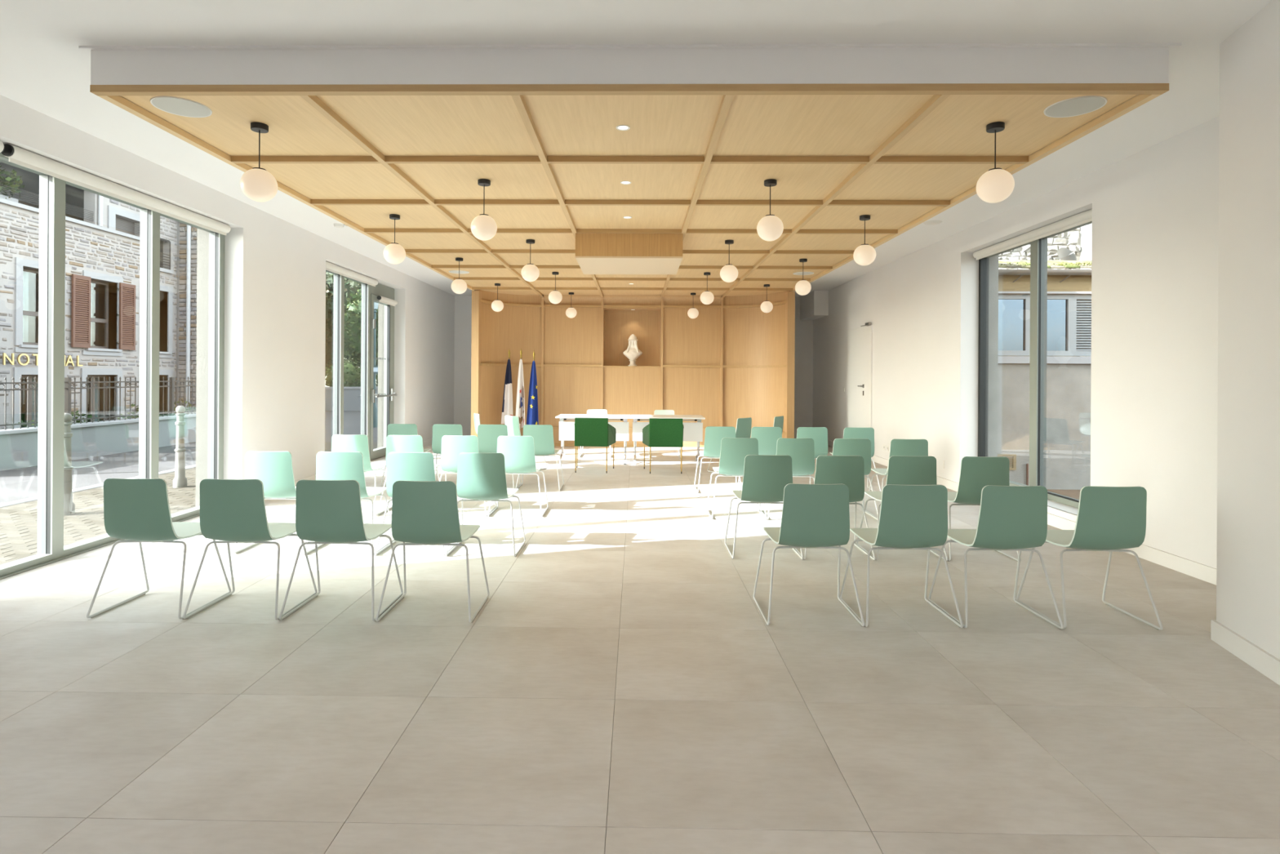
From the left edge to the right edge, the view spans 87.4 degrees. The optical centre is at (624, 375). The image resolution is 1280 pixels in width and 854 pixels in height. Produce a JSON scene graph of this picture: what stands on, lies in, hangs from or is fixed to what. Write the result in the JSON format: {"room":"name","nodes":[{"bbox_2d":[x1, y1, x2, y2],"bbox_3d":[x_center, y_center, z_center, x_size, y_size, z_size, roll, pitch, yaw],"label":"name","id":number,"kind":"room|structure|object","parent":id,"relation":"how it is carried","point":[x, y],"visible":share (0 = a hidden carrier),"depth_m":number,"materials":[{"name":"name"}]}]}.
{"room":"town hall wedding room","nodes":[
{"label":"town hall wedding room","id":0,"kind":"room"},
{"bbox_2d":[0,94,454,506],"bbox_3d":[-4.166,-0.218,5.846,0.470,3.725,17.950,0,0,1],"label":"wall","id":1,"kind":"structure","parent":0,"point":[275,267],"depth_m":7.36,"materials":[{"name":"white paint"}]},
{"bbox_2d":[0,152,225,579],"bbox_3d":[-4.170,-0.085,5.362,0.140,2.860,2.983,0,0,1],"label":"window","id":2,"kind":"structure","parent":1,"relation":"in","point":[51,548],"depth_m":4.94,"materials":[{"name":"grey metal"}]},
{"bbox_2d":[1,143,231,235],"bbox_3d":[-4.019,-1.464,5.548,0.088,0.113,2.360,0,0,1],"label":"roller blind","id":3,"kind":"object","parent":2,"relation":"attached to","point":[16,155],"visible":0.92,"depth_m":5.15,"materials":[{"name":"white fabric"}]},
{"bbox_2d":[264,439,431,500],"bbox_3d":[-3.849,1.294,10.833,0.014,0.105,7.967,0,0,1],"label":"baseboard","id":4,"kind":"structure","parent":1,"relation":"attached to","point":[427,442],"depth_m":8.38,"materials":[{"name":"white paint"}]},
{"bbox_2d":[325,270,371,461],"bbox_3d":[-4.098,-0.085,9.643,0.140,2.860,1.935,0,0,1],"label":"window","id":5,"kind":"structure","parent":1,"relation":"in","point":[339,280],"depth_m":9.62,"materials":[{"name":"grey metal"}]},
{"bbox_2d":[325,261,377,286],"bbox_3d":[-3.950,-1.463,9.633,0.088,0.113,1.870,0,0,1],"label":"roller blind","id":6,"kind":"object","parent":5,"relation":"attached to","point":[331,267],"visible":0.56,"depth_m":9.56,"materials":[{"name":"white fabric"}]},
{"bbox_2d":[369,283,397,459],"bbox_3d":[-4.031,-0.084,11.139,0.224,2.860,1.060,0,0,1],"label":"door","id":7,"kind":"structure","parent":1,"relation":"in","point":[388,394],"depth_m":11.40,"materials":[{"name":"grey metal"}]},
{"bbox_2d":[377,295,397,306],"bbox_3d":[-3.937,-1.241,11.098,0.076,0.101,0.740,0,0,1],"label":"roller blind","id":8,"kind":"object","parent":1,"relation":"attached to","point":[383,300],"visible":1,"depth_m":11.02,"materials":[{"name":"white fabric"}]},
{"bbox_2d":[471,289,795,447],"bbox_3d":[0.155,-0.192,13.354,5.780,3.124,2.789,0,0,1],"label":"wall","id":9,"kind":"structure","parent":0,"point":[732,361],"depth_m":12.96,"materials":[{"name":"brown wood"}]},
{"bbox_2d":[622,333,642,365],"bbox_3d":[0.155,-0.509,13.197,0.381,0.628,0.190,0,0,1],"label":"bust","id":10,"kind":"object","parent":9,"relation":"on","point":[632,353],"visible":0.98,"depth_m":13.14,"materials":[{"name":"white stone"}]},
{"bbox_2d":[453,295,813,434],"bbox_3d":[0.161,-0.193,14.874,8.780,3.725,0.250,0,0,1],"label":"wall","id":11,"kind":"structure","parent":0,"point":[803,360],"depth_m":14.81,"materials":[{"name":"white paint"}]},
{"bbox_2d":[0,0,1271,297],"bbox_3d":[0.018,-1.881,5.751,8.780,0.250,18.500,0,0,1],"label":"ceiling","id":12,"kind":"structure","parent":0,"point":[43,68],"depth_m":3.43,"materials":[{"name":"white paint"}]},
{"bbox_2d":[78,43,1181,318],"bbox_3d":[0.065,-1.417,8.277,5.845,0.678,9.463,0,0,1],"label":"ceiling panel","id":13,"kind":"object","parent":12,"relation":"attached to","point":[994,185],"depth_m":4.31,"materials":[{"name":"brown wood"}]},
{"bbox_2d":[150,95,212,117],"bbox_3d":[-2.586,-1.568,3.904,0.304,0.006,0.304,0,0,1],"label":"ceiling speaker","id":14,"kind":"object","parent":13,"relation":"attached to","point":[180,106],"visible":1,"depth_m":3.89,"materials":[{"name":"white plastic"}]},
{"bbox_2d":[575,233,683,274],"bbox_3d":[0.053,-1.384,7.685,1.142,0.263,1.150,0,0,1],"label":"box","id":15,"kind":"object","parent":13,"relation":"hanging from","point":[595,253],"visible":1,"depth_m":7.12,"materials":[{"name":"brown wood"}]},
{"bbox_2d":[1043,95,1107,117],"bbox_3d":[2.574,-1.538,3.828,0.304,0.006,0.304,0,0,1],"label":"ceiling speaker","id":16,"kind":"object","parent":13,"relation":"attached to","point":[1079,105],"visible":1,"depth_m":3.82,"materials":[{"name":"grey fabric"}]},
{"bbox_2d":[923,220,942,224],"bbox_3d":[3.473,-1.729,7.553,0.200,0.014,0.200,0,0,1],"label":"smoke detector","id":17,"kind":"object","parent":12,"relation":"attached to","point":[929,222],"visible":1,"depth_m":7.51,"materials":[{"name":"white plastic"}]},
{"bbox_2d":[0,444,1279,853],"bbox_3d":[-0.207,1.518,5.779,8.350,0.300,17.950,0,0,1],"label":"floor","id":18,"kind":"structure","parent":0,"point":[620,684],"depth_m":2.85,"materials":[{"name":"grey tile"}]},
{"bbox_2d":[86,478,231,619],"bbox_3d":[-2.711,0.961,3.940,0.530,0.786,0.505,0,0,1],"label":"shell chair","id":19,"kind":"object","parent":18,"relation":"on","point":[135,509],"visible":0.86,"depth_m":3.71,"materials":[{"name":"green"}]},
{"bbox_2d":[182,478,316,620],"bbox_3d":[-2.177,0.964,3.938,0.530,0.786,0.505,0,0,1],"label":"shell chair","id":20,"kind":"object","parent":18,"relation":"on","point":[232,510],"visible":0.93,"depth_m":3.71,"materials":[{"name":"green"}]},
{"bbox_2d":[232,450,320,555],"bbox_3d":[-2.690,0.961,5.286,0.530,0.786,0.505,0,0,1],"label":"shell chair","id":21,"kind":"object","parent":18,"relation":"on","point":[274,469],"visible":0.59,"depth_m":5.05,"materials":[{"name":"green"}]},
{"bbox_2d":[279,479,403,621],"bbox_3d":[-1.639,0.967,3.929,0.530,0.786,0.505,0,0,1],"label":"shell chair","id":22,"kind":"object","parent":18,"relation":"on","point":[327,511],"visible":1,"depth_m":3.70,"materials":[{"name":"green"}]},
{"bbox_2d":[303,451,394,555],"bbox_3d":[-2.153,0.964,5.282,0.530,0.786,0.505,0,0,1],"label":"shell chair","id":23,"kind":"object","parent":18,"relation":"on","point":[330,465],"visible":0.52,"depth_m":5.04,"materials":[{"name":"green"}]},
{"bbox_2d":[331,434,392,515],"bbox_3d":[-2.665,0.961,6.717,0.530,0.786,0.505,0,0,1],"label":"shell chair","id":24,"kind":"object","parent":18,"relation":"on","point":[340,442],"visible":0.5,"depth_m":6.48,"materials":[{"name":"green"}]},
{"bbox_2d":[379,423,431,487],"bbox_3d":[-2.643,0.961,8.181,0.530,0.786,0.505,0,0,1],"label":"shell chair","id":25,"kind":"object","parent":18,"relation":"on","point":[393,428],"visible":0.23,"depth_m":7.94,"materials":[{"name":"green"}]},
{"bbox_2d":[376,435,439,515],"bbox_3d":[-2.130,0.964,6.704,0.530,0.786,0.505,0,0,1],"label":"shell chair","id":26,"kind":"object","parent":18,"relation":"on","point":[394,443],"visible":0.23,"depth_m":6.46,"materials":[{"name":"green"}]},
{"bbox_2d":[374,452,458,555],"bbox_3d":[-1.614,0.967,5.270,0.530,0.786,0.505,0,0,1],"label":"shell chair","id":27,"kind":"object","parent":18,"relation":"on","point":[401,466],"visible":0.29,"depth_m":5.03,"materials":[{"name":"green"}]},
{"bbox_2d":[375,480,489,622],"bbox_3d":[-1.101,0.970,3.914,0.530,0.786,0.505,0,0,1],"label":"shell chair","id":28,"kind":"object","parent":18,"relation":"on","point":[424,513],"visible":1,"depth_m":3.69,"materials":[{"name":"green plastic"}]},
{"bbox_2d":[431,423,462,480],"bbox_3d":[-2.106,0.964,8.178,0.530,0.786,0.505,0,0,1],"label":"shell chair","id":29,"kind":"object","parent":18,"relation":"on","point":[439,430],"visible":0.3,"depth_m":7.94,"materials":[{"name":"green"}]},
{"bbox_2d":[440,435,496,516],"bbox_3d":[-1.593,0.967,6.694,0.530,0.786,0.505,0,0,1],"label":"shell chair","id":30,"kind":"object","parent":18,"relation":"on","point":[452,446],"visible":0.45,"depth_m":6.46,"materials":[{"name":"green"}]},
{"bbox_2d":[473,413,479,434],"bbox_3d":[-2.046,0.964,10.262,0.505,0.786,0.530,0,0,-25],"label":"shell chair","id":31,"kind":"object","parent":18,"relation":"on","point":[477,419],"visible":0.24,"depth_m":10.12,"materials":[{"name":"grey plastic"}]},
{"bbox_2d":[445,452,525,556],"bbox_3d":[-1.078,0.970,5.260,0.530,0.786,0.505,0,0,1],"label":"shell chair","id":32,"kind":"object","parent":18,"relation":"on","point":[481,477],"visible":0.96,"depth_m":5.03,"materials":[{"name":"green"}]},
{"bbox_2d":[477,424,520,488],"bbox_3d":[-1.568,0.967,8.168,0.530,0.786,0.505,0,0,1],"label":"shell chair","id":33,"kind":"object","parent":18,"relation":"on","point":[487,434],"visible":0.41,"depth_m":7.93,"materials":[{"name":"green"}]},
{"bbox_2d":[487,435,548,516],"bbox_3d":[-1.054,0.970,6.683,0.530,0.786,0.505,0,0,1],"label":"shell chair","id":34,"kind":"object","parent":18,"relation":"on","point":[518,451],"visible":0.88,"depth_m":6.45,"materials":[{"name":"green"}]},
{"bbox_2d":[504,415,547,470],"bbox_3d":[-1.466,0.968,9.814,0.505,0.786,0.530,0,0,-43],"label":"shell chair","id":35,"kind":"object","parent":18,"relation":"on","point":[512,422],"visible":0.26,"depth_m":9.62,"materials":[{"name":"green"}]},
{"bbox_2d":[515,424,564,490],"bbox_3d":[-1.029,0.970,8.169,0.530,0.786,0.505,0,0,1],"label":"shell chair","id":36,"kind":"object","parent":18,"relation":"on","point":[542,434],"visible":0.8,"depth_m":7.93,"materials":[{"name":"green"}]},
{"bbox_2d":[555,413,630,464],"bbox_3d":[-0.492,0.997,10.650,1.150,0.736,0.720,0,0,1],"label":"table","id":37,"kind":"object","parent":18,"relation":"on","point":[566,428],"visible":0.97,"depth_m":10.49,"materials":[{"name":"white"}]},
{"bbox_2d":[574,417,616,473],"bbox_3d":[-0.455,0.979,9.678,0.604,0.775,0.540,0,0,4],"label":"armchair","id":38,"kind":"object","parent":18,"relation":"on","point":[588,432],"visible":1,"depth_m":9.41,"materials":[{"name":"green fabric"}]},
{"bbox_2d":[579,408,612,457],"bbox_3d":[-0.489,0.973,11.387,0.530,0.786,0.505,0,0,1],"label":"shell chair","id":39,"kind":"object","parent":18,"relation":"on","point":[589,411],"visible":0.3,"depth_m":11.62,"materials":[{"name":"grey plastic"}]},
{"bbox_2d":[642,417,684,473],"bbox_3d":[0.568,0.985,9.646,0.604,0.775,0.540,0,0,-2],"label":"armchair","id":40,"kind":"object","parent":18,"relation":"on","point":[660,432],"visible":1,"depth_m":9.38,"materials":[{"name":"green fabric"}]},
{"bbox_2d":[648,409,680,458],"bbox_3d":[0.675,0.980,11.348,0.530,0.786,0.505,0,0,1],"label":"shell chair","id":41,"kind":"object","parent":18,"relation":"on","point":[656,411],"visible":0.34,"depth_m":11.58,"materials":[{"name":"grey plastic"}]},
{"bbox_2d":[630,414,705,465],"bbox_3d":[0.662,1.004,10.610,1.150,0.736,0.720,0,0,2],"label":"folding table","id":42,"kind":"object","parent":18,"relation":"on","point":[692,432],"visible":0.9,"depth_m":10.44,"materials":[{"name":"white metal"}]},
{"bbox_2d":[693,426,742,493],"bbox_3d":[1.119,0.983,8.052,0.530,0.786,0.505,0,0,1],"label":"shell chair","id":43,"kind":"object","parent":18,"relation":"on","point":[713,437],"visible":0.75,"depth_m":7.82,"materials":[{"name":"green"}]},
{"bbox_2d":[706,417,751,472],"bbox_3d":[1.527,0.985,9.644,0.505,0.786,0.530,0,0,45],"label":"shell chair","id":44,"kind":"object","parent":18,"relation":"on","point":[743,429],"visible":0.36,"depth_m":9.46,"materials":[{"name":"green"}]},
{"bbox_2d":[706,437,767,519],"bbox_3d":[1.097,0.983,6.618,0.530,0.786,0.505,0,0,1],"label":"shell chair","id":45,"kind":"object","parent":18,"relation":"on","point":[734,451],"visible":0.81,"depth_m":6.38,"materials":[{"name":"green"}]},
{"bbox_2d":[737,426,782,489],"bbox_3d":[1.655,0.986,8.041,0.530,0.786,0.505,0,0,1],"label":"shell chair","id":46,"kind":"object","parent":18,"relation":"on","point":[767,437],"visible":0.47,"depth_m":7.80,"materials":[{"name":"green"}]},
{"bbox_2d":[724,454,803,559],"bbox_3d":[1.073,0.982,5.229,0.530,0.786,0.505,0,0,1],"label":"shell chair","id":47,"kind":"object","parent":18,"relation":"on","point":[766,477],"visible":0.88,"depth_m":5.00,"materials":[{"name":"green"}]},
{"bbox_2d":[773,415,783,432],"bbox_3d":[2.087,0.988,10.032,0.505,0.786,0.530,0,0,35],"label":"shell chair","id":48,"kind":"object","parent":18,"relation":"on","point":[778,420],"visible":0.2,"depth_m":9.86,"materials":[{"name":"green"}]},
{"bbox_2d":[759,437,814,519],"bbox_3d":[1.630,0.986,6.612,0.530,0.786,0.505,0,0,1],"label":"shell chair","id":49,"kind":"object","parent":18,"relation":"on","point":[802,451],"visible":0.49,"depth_m":6.38,"materials":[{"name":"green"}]},
{"bbox_2d":[753,483,864,626],"bbox_3d":[1.050,0.982,3.892,0.530,0.786,0.505,0,0,1],"label":"shell chair","id":50,"kind":"object","parent":18,"relation":"on","point":[815,516],"visible":1,"depth_m":3.66,"materials":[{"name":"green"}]},
{"bbox_2d":[796,426,827,458],"bbox_3d":[2.189,0.989,8.041,0.530,0.786,0.505,0,0,1],"label":"shell chair","id":51,"kind":"object","parent":18,"relation":"on","point":[819,434],"visible":0.33,"depth_m":7.80,"materials":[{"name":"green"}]},
{"bbox_2d":[795,455,875,560],"bbox_3d":[1.607,0.986,5.221,0.530,0.786,0.505,0,0,1],"label":"shell chair","id":52,"kind":"object","parent":18,"relation":"on","point":[848,470],"visible":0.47,"depth_m":4.98,"materials":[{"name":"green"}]},
{"bbox_2d":[832,438,877,519],"bbox_3d":[2.167,0.989,6.607,0.530,0.786,0.505,0,0,1],"label":"shell chair","id":53,"kind":"object","parent":18,"relation":"on","point":[842,446],"visible":0.33,"depth_m":6.37,"materials":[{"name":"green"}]},
{"bbox_2d":[830,426,880,491],"bbox_3d":[2.728,0.992,8.025,0.530,0.786,0.505,0,0,1],"label":"shell chair","id":54,"kind":"object","parent":18,"relation":"on","point":[848,432],"visible":0.33,"depth_m":7.78,"materials":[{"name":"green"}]},
{"bbox_2d":[865,439,928,517],"bbox_3d":[2.703,0.992,6.588,0.530,0.786,0.505,0,0,1],"label":"shell chair","id":55,"kind":"object","parent":18,"relation":"on","point":[901,447],"visible":0.37,"depth_m":6.35,"materials":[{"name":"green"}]},
{"bbox_2d":[840,484,963,627],"bbox_3d":[1.582,0.985,3.881,0.530,0.786,0.505,0,0,1],"label":"shell chair","id":56,"kind":"object","parent":18,"relation":"on","point":[912,517],"visible":1,"depth_m":3.65,"materials":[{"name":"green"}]},
{"bbox_2d":[856,455,947,560],"bbox_3d":[2.144,0.989,5.215,0.530,0.786,0.505,0,0,1],"label":"shell chair","id":57,"kind":"object","parent":18,"relation":"on","point":[902,470],"visible":0.49,"depth_m":4.98,"materials":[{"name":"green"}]},
{"bbox_2d":[927,456,1021,561],"bbox_3d":[2.679,0.992,5.203,0.530,0.786,0.505,0,0,1],"label":"shell chair","id":58,"kind":"object","parent":18,"relation":"on","point":[976,473],"visible":0.55,"depth_m":4.97,"materials":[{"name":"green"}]},
{"bbox_2d":[928,484,1063,629],"bbox_3d":[2.119,0.989,3.869,0.530,0.786,0.505,0,0,1],"label":"shell chair","id":59,"kind":"object","parent":18,"relation":"on","point":[1011,517],"visible":0.94,"depth_m":3.64,"materials":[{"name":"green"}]},
{"bbox_2d":[1016,485,1163,630],"bbox_3d":[2.655,0.992,3.866,0.530,0.786,0.505,0,0,1],"label":"shell chair","id":60,"kind":"object","parent":18,"relation":"on","point":[1112,519],"visible":0.9,"depth_m":3.64,"materials":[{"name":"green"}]},
{"bbox_2d":[1216,0,1279,659],"bbox_3d":[3.044,-0.176,0.126,1.680,3.125,6.755,0,0,1],"label":"wall pier","id":61,"kind":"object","parent":18,"relation":"on","point":[1248,557],"visible":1,"depth_m":3.24,"materials":[{"name":"white paint"}]},
{"bbox_2d":[1210,619,1279,685],"bbox_3d":[2.740,1.332,2.146,0.753,0.105,3.539,0,0,29],"label":"baseboard","id":62,"kind":"object","parent":61,"relation":"attached to","point":[1265,663],"visible":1,"depth_m":3.23,"materials":[{"name":"white paint"}]},
{"bbox_3d":[-1.929,1.348,12.434,0.700,0.020,0.100,0,0,1],"label":"flag stand","id":63,"kind":"object","parent":18,"relation":"on","visible":0},
{"bbox_2d":[501,349,513,423],"bbox_3d":[-2.184,0.411,12.428,0.236,1.851,0.093,0,0,-17],"label":"flag","id":64,"kind":"object","parent":63,"relation":"on","point":[507,407],"visible":0.83,"depth_m":12.42,"materials":[{"name":"multicoloured fabric"}]},
{"bbox_2d":[515,348,524,435],"bbox_3d":[-1.939,0.412,12.416,0.160,1.852,0.152,0,0,-29],"label":"flag","id":65,"kind":"object","parent":63,"relation":"on","point":[520,403],"visible":0.88,"depth_m":12.43,"materials":[{"name":"white fabric"}]},
{"bbox_2d":[526,351,538,424],"bbox_3d":[-1.704,0.427,12.411,0.240,1.825,0.127,0,0,-19],"label":"flag","id":66,"kind":"object","parent":63,"relation":"on","point":[532,418],"visible":0.84,"depth_m":12.42,"materials":[{"name":"blue fabric"}]},
{"bbox_2d":[813,115,1219,568],"bbox_3d":[4.197,-0.169,5.705,0.440,3.725,17.950,0,0,1],"label":"wall","id":67,"kind":"structure","parent":0,"point":[1155,237],"depth_m":5.45,"materials":[{"name":"white paint"}]},
{"bbox_2d":[800,290,828,319],"bbox_3d":[3.981,-1.480,14.110,0.290,0.505,1.150,0,0,1],"label":"trim","id":68,"kind":"structure","parent":67,"relation":"attached to","point":[814,305],"depth_m":13.59,"materials":[{"name":"white paint"}]},
{"bbox_2d":[847,322,872,427],"bbox_3d":[4.021,0.251,11.632,0.108,2.267,1.265,0,0,1],"label":"door","id":69,"kind":"structure","parent":67,"relation":"in","point":[860,340],"depth_m":11.56,"materials":[{"name":"white paint"}]},
{"bbox_2d":[827,440,1216,585],"bbox_3d":[4.019,1.340,9.094,0.014,0.105,11.180,0,0,1],"label":"baseboard","id":70,"kind":"structure","parent":67,"relation":"attached to","point":[1194,569],"depth_m":4.96,"materials":[{"name":"white paint"}]},
{"bbox_2d":[977,221,1092,507],"bbox_3d":[4.256,-0.122,6.855,0.100,2.689,2.303,0,0,1],"label":"window","id":71,"kind":"structure","parent":67,"relation":"in","point":[1038,248],"depth_m":6.87,"materials":[{"name":"grey metal"}]},
{"bbox_2d":[972,208,1092,260],"bbox_3d":[4.133,-1.420,6.819,0.080,0.105,2.205,0,0,1],"label":"roller blind","id":72,"kind":"object","parent":71,"relation":"attached to","point":[1082,218],"visible":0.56,"depth_m":6.66,"materials":[{"name":"white fabric"}]},
{"bbox_2d":[1047,498,1078,515],"bbox_3d":[4.094,1.225,6.858,0.210,0.006,2.303,0,0,1],"label":"sill","id":73,"kind":"structure","parent":67,"relation":"attached to","point":[1063,507],"depth_m":6.22,"materials":[{"name":"white paint"}]},
{"label":"outside","id":74,"kind":"structure","parent":0,"visible":0},
{"bbox_2d":[1046,488,1080,499],"bbox_3d":[14.815,1.850,9.752,20.680,0.410,40.000,0,0,1],"label":"yard","id":75,"kind":"structure","parent":74,"point":[1075,494],"depth_m":9.14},
{"bbox_2d":[997,259,1091,489],"bbox_3d":[6.828,-0.046,9.647,4.670,3.410,0.920,0,0,1],"label":"outbuilding","id":76,"kind":"structure","parent":75,"relation":"on","point":[1068,291],"depth_m":9.41,"materials":[{"name":"grey"}]},
{"bbox_2d":[997,453,1016,470],"bbox_3d":[5.352,1.210,9.401,0.280,0.220,0.020,0,0,1],"label":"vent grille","id":77,"kind":"object","parent":76,"relation":"attached to","point":[1012,457],"depth_m":9.39,"materials":[{"name":"beige"}]},
{"bbox_2d":[998,223,1092,356],"bbox_3d":[8.163,-1.984,11.940,6.000,7.200,0.450,0,0,1],"label":"gable","id":78,"kind":"object","parent":75,"relation":"on","point":[1078,240],"visible":0.11,"depth_m":11.87,"materials":[{"name":"grey"}]},
{"bbox_2d":[1057,247,1076,269],"bbox_3d":[7.457,-1.864,11.412,0.329,0.592,0.895,0,0,15],"label":"satellite dish","id":79,"kind":"object","parent":78,"relation":"attached to","point":[1064,254],"visible":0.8,"depth_m":11.13,"materials":[{"name":"grey metal"}]},
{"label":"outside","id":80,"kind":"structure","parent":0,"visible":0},
{"bbox_2d":[0,410,377,503],"bbox_3d":[-21.920,1.522,20.371,35.500,0.440,80.000,0,0,1],"label":"street","id":81,"kind":"structure","parent":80,"point":[20,483],"depth_m":10.05,"materials":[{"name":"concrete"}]},
{"bbox_2d":[18,409,92,426],"bbox_3d":[-9.781,0.938,11.543,0.748,0.739,1.656,0,0,1],"label":"shrub","id":82,"kind":"object","parent":81,"relation":"on","point":[76,411],"visible":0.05,"depth_m":11.97,"materials":[{"name":"green plant"}]},
{"bbox_2d":[0,413,195,471],"bbox_3d":[-9.084,1.086,13.044,0.290,0.580,8.220,0,0,1],"label":"wall","id":83,"kind":"structure","parent":81,"relation":"on","point":[18,446],"depth_m":11.35,"materials":[{"name":"grey"}]},
{"bbox_2d":[0,376,195,430],"bbox_3d":[-9.085,0.401,13.014,0.060,0.790,8.180,0,0,1],"label":"iron railing","id":84,"kind":"object","parent":83,"relation":"on","point":[68,382],"visible":0.41,"depth_m":11.46,"materials":[{"name":"grey metal"}]},
{"bbox_2d":[0,464,195,507],"bbox_3d":[-6.668,1.453,6.613,0.140,0.155,15.000,0,0,1],"label":"kerb","id":85,"kind":"object","parent":81,"relation":"on","point":[20,501],"depth_m":8.12,"materials":[{"name":"grey stone"}]},
{"bbox_2d":[0,161,196,429],"bbox_3d":[-15.796,-1.398,18.368,11.780,7.750,17.600,0,0,1],"label":"stone house","id":86,"kind":"structure","parent":81,"relation":"on","point":[102,314],"depth_m":13.99,"materials":[{"name":"grey stone"}]},
{"bbox_2d":[0,193,17,202],"bbox_3d":[-11.578,-3.193,12.246,0.400,0.250,0.600,0,0,1],"label":"planter","id":87,"kind":"object","parent":86,"relation":"on","point":[11,198],"depth_m":12.35,"materials":[{"name":"grey"}]},
{"bbox_2d":[0,164,24,199],"bbox_3d":[-11.553,-3.610,12.249,0.892,0.742,1.211,0,0,1],"label":"plant","id":88,"kind":"object","parent":86,"relation":"on","point":[3,180],"visible":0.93,"depth_m":12.39,"materials":[{"name":"green plant"}]},
{"bbox_2d":[22,271,28,342],"bbox_3d":[-11.109,-1.270,12.224,0.040,1.410,0.471,0,0,1],"label":"curtain","id":89,"kind":"object","parent":86,"relation":"hanging from","point":[25,274],"depth_m":12.40,"materials":[{"name":"white fabric"}]},
{"bbox_2d":[31,377,38,426],"bbox_3d":[-11.121,1.139,12.319,0.040,2.330,0.702,0,0,1],"label":"curtain","id":90,"kind":"object","parent":86,"relation":"hanging from","point":[33,378],"depth_m":12.59,"materials":[{"name":"white fabric"}]},
{"bbox_2d":[2,352,82,366],"bbox_3d":[-10.752,-0.296,12.411,0.024,0.210,1.652,0,0,1],"label":"sign","id":91,"kind":"object","parent":86,"relation":"attached to","point":[5,356],"visible":0.56,"depth_m":12.03,"materials":[{"name":"brown"}]},
{"bbox_2d":[71,273,91,347],"bbox_3d":[-10.735,-1.273,13.212,0.035,1.420,0.420,0,0,1],"label":"shutter","id":92,"kind":"object","parent":86,"relation":"hanging from","point":[80,282],"depth_m":13.19,"materials":[{"name":"brown wood"}]},
{"bbox_2d":[90,282,92,346],"bbox_3d":[-11.085,-1.270,13.674,0.040,1.410,0.471,0,0,1],"label":"curtain","id":93,"kind":"object","parent":86,"relation":"hanging from","point":[91,282],"depth_m":13.87,"materials":[{"name":"white fabric"}]},
{"bbox_2d":[94,377,99,421],"bbox_3d":[-11.097,1.140,13.759,0.040,2.330,0.702,0,0,1],"label":"curtain","id":94,"kind":"object","parent":86,"relation":"hanging from","point":[95,378],"depth_m":14.04,"materials":[{"name":"white fabric"}]},
{"bbox_2d":[119,282,135,350],"bbox_3d":[-10.715,-1.273,14.412,0.035,1.420,0.420,0,0,1],"label":"shutter","id":95,"kind":"object","parent":86,"relation":"hanging from","point":[126,290],"depth_m":14.40,"materials":[{"name":"brown wood"}]},
{"bbox_2d":[116,403,161,419],"bbox_3d":[-9.740,0.902,13.502,0.689,0.810,1.112,0,0,1],"label":"shrub","id":96,"kind":"object","parent":81,"relation":"on","point":[132,404],"visible":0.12,"depth_m":13.33,"materials":[{"name":"green plant"}]},
{"bbox_2d":[164,399,195,415],"bbox_3d":[-9.740,0.908,14.757,0.673,0.816,1.091,0,0,1],"label":"shrub","id":97,"kind":"object","parent":81,"relation":"on","point":[178,402],"visible":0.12,"depth_m":14.83,"materials":[{"name":"green plant"}]},
{"bbox_2d":[324,271,346,373],"bbox_3d":[-14.636,-2.112,31.348,3.199,6.795,3.018,0,0,13],"label":"tree","id":98,"kind":"object","parent":81,"relation":"on","point":[329,295],"visible":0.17,"depth_m":31.01,"materials":[{"name":"green plant"}]},
{"bbox_2d":[324,358,360,386],"bbox_3d":[-11.470,0.289,27.597,2.037,2.029,1.480,0,0,1],"label":"hedge","id":99,"kind":"object","parent":81,"relation":"on","point":[352,374],"visible":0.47,"depth_m":27.29,"materials":[{"name":"green plant"}]},
{"bbox_2d":[325,271,361,368],"bbox_3d":[-14.559,-3.491,38.505,9.299,9.552,5.714,0,0,8],"label":"tree","id":100,"kind":"object","parent":81,"relation":"on","point":[348,283],"visible":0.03,"depth_m":36.81,"materials":[{"name":"green plant"}]},
{"bbox_2d":[324,386,377,410],"bbox_3d":[-13.064,0.838,26.373,21.000,1.030,0.380,0,0,1],"label":"wall","id":101,"kind":"structure","parent":81,"relation":"on","point":[352,395],"depth_m":26.18,"materials":[{"name":"grey paint"}]},
{"bbox_2d":[332,288,377,366],"bbox_3d":[-11.313,-1.317,29.616,3.094,5.243,2.266,0,0,1],"label":"tree","id":102,"kind":"object","parent":81,"relation":"on","point":[352,336],"visible":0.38,"depth_m":28.90,"materials":[{"name":"green plant"}]},
{"bbox_2d":[373,302,377,427],"bbox_3d":[-6.793,-0.550,18.117,0.360,3.880,0.312,0,0,1],"label":"street lamp","id":103,"kind":"object","parent":81,"relation":"on","point":[375,304],"visible":0.41,"depth_m":18.07,"materials":[{"name":"grey metal"}]},
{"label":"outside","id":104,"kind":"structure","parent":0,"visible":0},
{"bbox_2d":[0,441,377,564],"bbox_3d":[-5.499,1.463,6.593,2.199,0.148,15.000,0,0,1],"label":"pavement","id":105,"kind":"structure","parent":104,"point":[19,522],"depth_m":6.53,"materials":[{"name":"brown"}]},
{"bbox_2d":[63,413,75,515],"bbox_3d":[-5.613,0.883,6.715,0.150,1.027,0.150,0,0,1],"label":"bollard","id":106,"kind":"object","parent":105,"relation":"on","point":[68,505],"visible":0.6,"depth_m":6.69,"materials":[{"name":"grey metal"}]},
{"bbox_2d":[173,405,186,488],"bbox_3d":[-5.565,0.883,8.375,0.150,1.027,0.150,0,0,1],"label":"bollard","id":107,"kind":"object","parent":105,"relation":"on","point":[180,481],"visible":1,"depth_m":8.34,"materials":[{"name":"grey metal"}]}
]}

